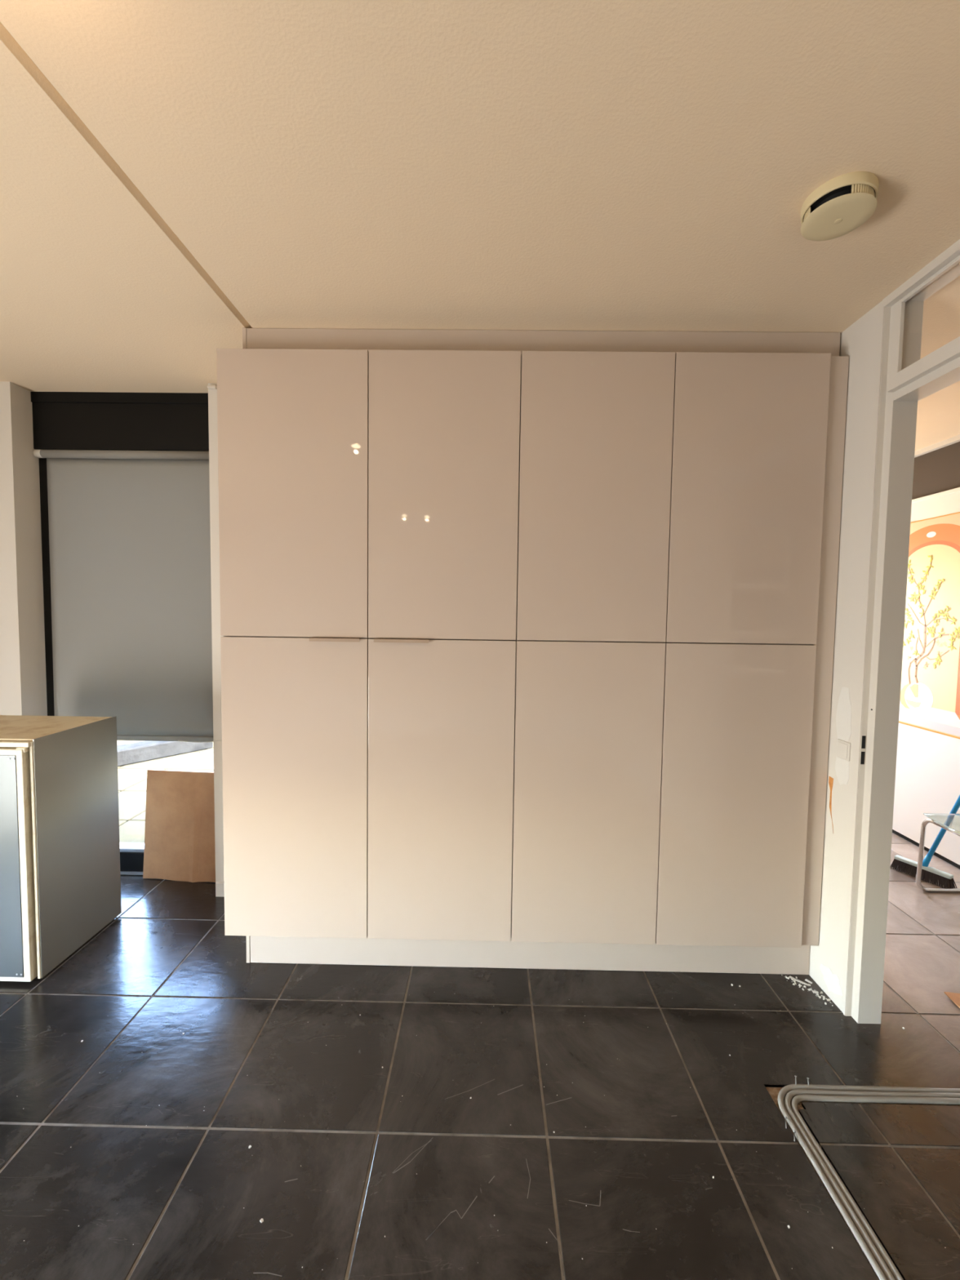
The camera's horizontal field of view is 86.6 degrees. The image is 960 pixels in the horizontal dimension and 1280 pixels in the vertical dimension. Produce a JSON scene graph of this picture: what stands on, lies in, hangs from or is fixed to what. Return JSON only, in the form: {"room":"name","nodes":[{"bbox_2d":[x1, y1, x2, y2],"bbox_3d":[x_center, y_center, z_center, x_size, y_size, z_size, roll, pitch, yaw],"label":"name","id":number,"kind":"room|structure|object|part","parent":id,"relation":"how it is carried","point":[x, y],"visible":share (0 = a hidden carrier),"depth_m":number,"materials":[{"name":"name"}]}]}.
{"room":"kitchen","nodes":[
{"label":"kitchen","id":0,"kind":"room"},
{"bbox_2d":[0,381,224,882],"bbox_3d":[-0.851,0.031,2.845,4.788,2.672,0.400,1,3,1],"label":"wall","id":1,"kind":"structure","parent":0,"point":[23,679],"depth_m":2.67,"materials":[{"name":"beige paint"}]},
{"bbox_2d":[30,391,208,875],"bbox_3d":[-1.904,0.015,2.877,1.024,2.672,0.202,1,3,1],"label":"window","id":2,"kind":"structure","parent":1,"relation":"in","point":[62,420],"depth_m":2.72,"materials":[{"name":"black paint"}]},
{"bbox_3d":[-2.378,0.156,2.889,0.080,2.376,0.125,1,3,1],"label":"frame post","id":3,"kind":"part","parent":2,"relation":"part of","materials":[{"name":"black metal"}]},
{"bbox_3d":[-1.886,-1.171,2.811,1.020,0.296,0.202,1,3,1],"label":"lintel panel","id":4,"kind":"part","parent":2,"relation":"part of","materials":[{"name":"black paint"}]},
{"bbox_2d":[33,449,213,742],"bbox_3d":[-1.899,-0.228,2.777,0.990,1.580,0.044,1,3,1],"label":"roller blind","id":5,"kind":"object","parent":2,"relation":"attached to","point":[130,531],"visible":0.83,"depth_m":2.79,"materials":[{"name":"grey fabric"}]},
{"bbox_3d":[-1.911,1.284,2.965,0.884,0.128,0.085,1,3,1],"label":"frame sill","id":6,"kind":"part","parent":2,"relation":"part of","materials":[{"name":"black paint"}]},
{"bbox_3d":[-1.910,1.209,2.963,0.884,0.022,0.076,1,3,1],"label":"sill rail","id":7,"kind":"part","parent":2,"relation":"part of","materials":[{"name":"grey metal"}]},
{"bbox_2d":[207,385,217,389],"bbox_3d":[-1.351,-1.275,2.570,0.043,0.016,0.020,1,3,1],"label":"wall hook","id":8,"kind":"object","parent":1,"relation":"attached to","point":[210,387],"visible":1,"depth_m":2.56,"materials":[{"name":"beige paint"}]},
{"bbox_2d":[215,881,224,897],"bbox_3d":[-1.237,1.332,2.717,0.344,0.078,0.008,1,3,1],"label":"baseboard","id":9,"kind":"structure","parent":1,"relation":"attached to","point":[220,886],"depth_m":2.71,"materials":[{"name":"beige paint"}]},
{"bbox_2d":[0,832,959,1279],"bbox_3d":[-0.130,1.506,1.635,6.300,0.121,7.600,1,3,1],"label":"floor","id":10,"kind":"structure","parent":0,"point":[657,1091],"depth_m":1.55,"materials":[{"name":"grey tile"}]},
{"bbox_2d":[0,715,121,982],"bbox_3d":[-2.083,0.881,2.273,0.601,1.004,0.483,1,3,1],"label":"kitchen island","id":11,"kind":"object","parent":10,"relation":"on","point":[60,875],"visible":1,"depth_m":2.15,"materials":[{"name":"grey laminate"}]},
{"bbox_3d":[-2.098,0.905,2.037,0.522,0.910,0.003,1,3,1],"label":"panel","id":12,"kind":"part","parent":11,"relation":"part of","materials":[{"name":"grey metal"}]},
{"bbox_3d":[-2.092,0.903,2.062,0.564,0.952,0.050,1,3,1],"label":"door","id":13,"kind":"part","parent":11,"relation":"part of","materials":[{"name":"white plastic"}]},
{"bbox_2d":[142,769,215,882],"bbox_3d":[-1.661,1.048,2.860,0.488,0.622,0.035,1,3,5],"label":"cardboard sheet","id":14,"kind":"object","parent":10,"relation":"on","point":[180,829],"visible":0.83,"depth_m":2.86,"materials":[{"name":"brown cardboard"}]},
{"bbox_2d":[216,348,368,938],"bbox_3d":[-0.750,0.035,2.339,0.599,2.387,0.580,1,3,1],"label":"tall cabinet","id":15,"kind":"object","parent":10,"relation":"on","point":[293,424],"visible":0.94,"depth_m":2.06,"materials":[{"name":"beige laminate"}]},
{"bbox_3d":[-0.745,-0.578,2.039,0.597,1.130,0.019,1,3,1],"label":"door","id":16,"kind":"part","parent":15,"relation":"part of","materials":[{"name":"beige paint"}]},
{"bbox_3d":[-0.762,0.616,2.104,0.597,1.252,0.019,1,3,1],"label":"door","id":17,"kind":"part","parent":15,"relation":"part of","materials":[{"name":"beige paint"}]},
{"bbox_3d":[-0.585,-0.001,2.060,0.203,0.014,0.030,1,3,1],"label":"handle","id":18,"kind":"part","parent":15,"relation":"part of","materials":[{"name":"beige"}]},
{"bbox_2d":[242,328,840,355],"bbox_3d":[0.242,-1.203,2.298,2.406,0.116,0.490,1,3,1],"label":"fascia","id":19,"kind":"object","parent":15,"relation":"attached to","point":[521,340],"visible":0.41,"depth_m":2.05,"materials":[{"name":"beige"}]},
{"bbox_2d":[367,349,520,941],"bbox_3d":[-0.151,0.044,2.332,0.599,2.387,0.580,1,3,1],"label":"tall cabinet","id":20,"kind":"object","parent":10,"relation":"on","point":[444,427],"visible":1,"depth_m":2.05,"materials":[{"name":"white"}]},
{"bbox_3d":[-0.316,0.003,2.056,0.221,0.014,0.030,1,3,1],"label":"handle","id":21,"kind":"part","parent":20,"relation":"part of","materials":[{"name":"beige"}]},
{"bbox_3d":[-0.162,0.625,2.097,0.597,1.252,0.019,1,3,1],"label":"door","id":22,"kind":"part","parent":20,"relation":"part of","materials":[{"name":"beige paint"}]},
{"bbox_3d":[-0.145,-0.569,2.032,0.597,1.130,0.019,1,3,1],"label":"door","id":23,"kind":"part","parent":20,"relation":"part of","materials":[{"name":"beige paint"}]},
{"bbox_2d":[23,983,904,1267],"bbox_3d":[0.066,1.446,1.631,3.037,0.004,1.004,1,3,1],"label":"crumbs","id":24,"kind":"object","parent":10,"relation":"on","point":[261,1220],"visible":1,"depth_m":1.45,"materials":[{"name":"white"}]},
{"bbox_2d":[245,935,810,974],"bbox_3d":[0.202,1.322,2.437,2.424,0.166,0.491,1,3,1],"label":"plinth","id":25,"kind":"object","parent":10,"relation":"on","point":[266,949],"visible":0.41,"depth_m":2.19,"materials":[{"name":"beige laminate"}]},
{"bbox_2d":[511,351,675,944],"bbox_3d":[0.449,0.052,2.332,0.599,2.387,0.565,1,3,1],"label":"tall cabinet","id":26,"kind":"object","parent":10,"relation":"on","point":[596,437],"visible":0.91,"depth_m":2.05,"materials":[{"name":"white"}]},
{"bbox_3d":[0.438,0.633,2.090,0.597,1.252,0.019,1,3,1],"label":"door","id":27,"kind":"part","parent":26,"relation":"part of","materials":[{"name":"beige paint"}]},
{"bbox_3d":[0.455,-0.560,2.025,0.597,1.130,0.019,1,3,1],"label":"door","id":28,"kind":"part","parent":26,"relation":"part of","materials":[{"name":"beige paint"}]},
{"bbox_2d":[655,351,848,947],"bbox_3d":[1.090,0.062,2.324,0.680,2.389,0.565,1,3,1],"label":"tall cabinet","id":29,"kind":"object","parent":10,"relation":"on","point":[748,450],"depth_m":2.04,"materials":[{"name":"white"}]},
{"bbox_3d":[1.038,0.642,2.083,0.597,1.252,0.019,1,3,1],"label":"door","id":30,"kind":"part","parent":29,"relation":"part of","materials":[{"name":"beige paint"}]},
{"bbox_3d":[1.054,-0.552,2.018,0.597,1.130,0.019,1,3,1],"label":"door","id":31,"kind":"part","parent":29,"relation":"part of","materials":[{"name":"beige paint"}]},
{"bbox_3d":[1.387,0.081,2.066,0.080,2.387,0.018,1,3,1],"label":"filler strip","id":32,"kind":"part","parent":29,"relation":"part of","materials":[{"name":"white laminate"}]},
{"bbox_2d":[781,974,832,1005],"bbox_3d":[1.362,1.438,2.109,0.080,0.005,0.199,-1,4,-31],"label":"rubble","id":33,"kind":"object","parent":10,"relation":"on","point":[785,976],"visible":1,"depth_m":2.12,"materials":[{"name":"white"}]},
{"bbox_2d":[777,1084,959,1279],"bbox_3d":[1.460,1.504,1.022,1.068,0.021,1.296,1,3,1],"label":"cable","id":34,"kind":"object","parent":10,"relation":"on","point":[782,1093],"visible":1,"depth_m":1.53,"materials":[{"name":"grey plastic"}]},
{"bbox_2d":[784,1088,959,1279],"bbox_3d":[1.469,1.504,1.012,1.050,0.021,1.278,1,3,1],"label":"cable","id":35,"kind":"object","parent":10,"relation":"on","point":[790,1095],"visible":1,"depth_m":1.52,"materials":[{"name":"grey plastic"}]},
{"bbox_2d":[791,1094,959,1279],"bbox_3d":[1.478,1.505,1.003,1.032,0.021,1.260,1,3,1],"label":"cable","id":36,"kind":"object","parent":10,"relation":"on","point":[797,1099],"visible":1,"depth_m":1.60,"materials":[{"name":"grey plastic"}]},
{"bbox_2d":[889,795,959,888],"bbox_3d":[2.696,0.773,2.884,0.130,1.283,0.544,-2,4,-42],"label":"broom","id":37,"kind":"object","parent":10,"relation":"on","point":[906,865],"visible":0.93,"depth_m":2.96,"materials":[{"name":"teal plastic"}]},
{"bbox_2d":[922,853,932,866],"bbox_3d":[2.620,1.298,2.992,0.050,0.079,0.032,3,4,33],"label":"socket","id":38,"kind":"object","parent":37,"relation":"attached to","point":[926,861],"depth_m":2.98,"materials":[{"name":"blue plastic"}]},
{"bbox_3d":[2.772,0.710,2.836,0.382,1.150,0.024,3,4,40],"label":"handle","id":39,"kind":"part","parent":37,"relation":"part of","materials":[{"name":"blue plastic"}]},
{"bbox_2d":[915,813,959,892],"bbox_3d":[2.650,1.019,2.589,0.402,0.823,0.523,1,3,1],"label":"metal chair","id":40,"kind":"object","parent":10,"relation":"on","point":[947,820],"visible":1,"depth_m":2.84,"materials":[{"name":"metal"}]},
{"bbox_3d":[2.472,1.000,2.626,0.021,0.020,0.282,1,3,1],"label":"seat rail","id":41,"kind":"part","parent":40,"relation":"part of","materials":[{"name":"silver metal"}]},
{"bbox_2d":[944,991,959,1008],"bbox_3d":[2.046,1.451,1.929,0.340,0.015,0.260,1,3,6],"label":"scrap","id":42,"kind":"object","parent":10,"relation":"on","point":[954,997],"visible":1,"depth_m":2.05,"materials":[{"name":"brown cardboard"}]},
{"bbox_2d":[0,0,959,450],"bbox_3d":[0.159,-1.318,1.476,6.800,0.200,7.600,1,3,1],"label":"ceiling","id":43,"kind":"structure","parent":0,"point":[526,165],"depth_m":1.31,"materials":[{"name":"beige paint"}]},
{"bbox_2d":[800,171,879,240],"bbox_3d":[0.976,-1.173,1.389,0.175,0.057,0.175,1,3,1],"label":"smoke detector","id":44,"kind":"object","parent":43,"relation":"attached to","point":[843,203],"visible":1,"depth_m":1.36,"materials":[{"name":"beige plastic"}]},
{"bbox_2d":[808,300,890,1016],"bbox_3d":[1.483,0.096,2.253,0.105,2.672,0.730,1,3,1],"label":"wall","id":45,"kind":"structure","parent":0,"point":[860,341],"depth_m":1.96,"materials":[{"name":"beige paint"}]},
{"bbox_2d":[836,738,850,761],"bbox_3d":[1.420,0.430,1.991,0.008,0.072,0.068,1,3,1],"label":"switch plate","id":46,"kind":"object","parent":45,"relation":"attached to","point":[843,750],"visible":1,"depth_m":1.98,"materials":[{"name":"beige paint"}]},
{"bbox_2d":[843,239,959,1023],"bbox_3d":[1.473,0.143,1.387,0.110,2.672,1.025,1,3,1],"label":"door frame","id":47,"kind":"structure","parent":45,"relation":"in","point":[911,379],"depth_m":1.85,"materials":[{"name":"beige paint"}]},
{"bbox_3d":[1.433,0.410,1.906,0.017,0.144,0.002,1,3,1],"label":"strike plate","id":48,"kind":"part","parent":47,"relation":"part of","materials":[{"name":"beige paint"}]},
{"bbox_3d":[1.487,-0.858,1.332,0.110,0.078,0.935,1,3,1],"label":"transom rail","id":49,"kind":"part","parent":47,"relation":"part of","materials":[{"name":"beige paint"}]},
{"bbox_2d":[892,441,959,868],"bbox_3d":[3.001,0.124,2.121,0.130,2.672,6.400,1,3,1],"label":"wall","id":50,"kind":"structure","parent":0,"point":[927,771],"depth_m":3.35,"materials":[{"name":"white paint"}]},
{"bbox_3d":[2.958,0.972,3.520,0.022,0.768,2.300,1,3,1],"label":"panel","id":51,"kind":"part","parent":50,"relation":"part of","materials":[{"name":"white paint"}]},
{"bbox_2d":[898,511,959,738],"bbox_3d":[2.970,-0.108,3.436,0.026,1.396,2.250,1,3,1],"label":"picture","id":52,"kind":"object","parent":50,"relation":"attached to","point":[930,700],"visible":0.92,"depth_m":3.33,"materials":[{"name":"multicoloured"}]},
{"bbox_3d":[2.983,-0.871,3.419,0.022,0.129,2.300,1,3,1],"label":"panel","id":53,"kind":"part","parent":50,"relation":"part of","materials":[{"name":"white paint"}]},
{"bbox_2d":[914,434,959,457],"bbox_3d":[2.968,-1.195,2.049,0.032,0.032,6.200,1,3,1],"label":"trim","id":54,"kind":"structure","parent":50,"relation":"attached to","point":[954,439],"depth_m":3.31,"materials":[{"name":"beige paint"}]},
{"label":"outside","id":55,"kind":"structure","parent":0,"visible":0},
{"bbox_2d":[116,740,213,843],"bbox_3d":[-3.311,1.212,7.162,9.400,0.172,8.010,1,3,1],"label":"terrace","id":56,"kind":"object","parent":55,"point":[132,778],"visible":0.02,"depth_m":4.63,"materials":[{"name":"grey"}]},
{"bbox_2d":[116,740,213,766],"bbox_3d":[-3.757,1.167,4.917,0.240,0.160,2.200,3,4,37],"label":"kerb","id":57,"kind":"object","parent":56,"relation":"on","point":[142,751],"visible":0.31,"depth_m":5.26,"materials":[{"name":"grey concrete"}]}
]}

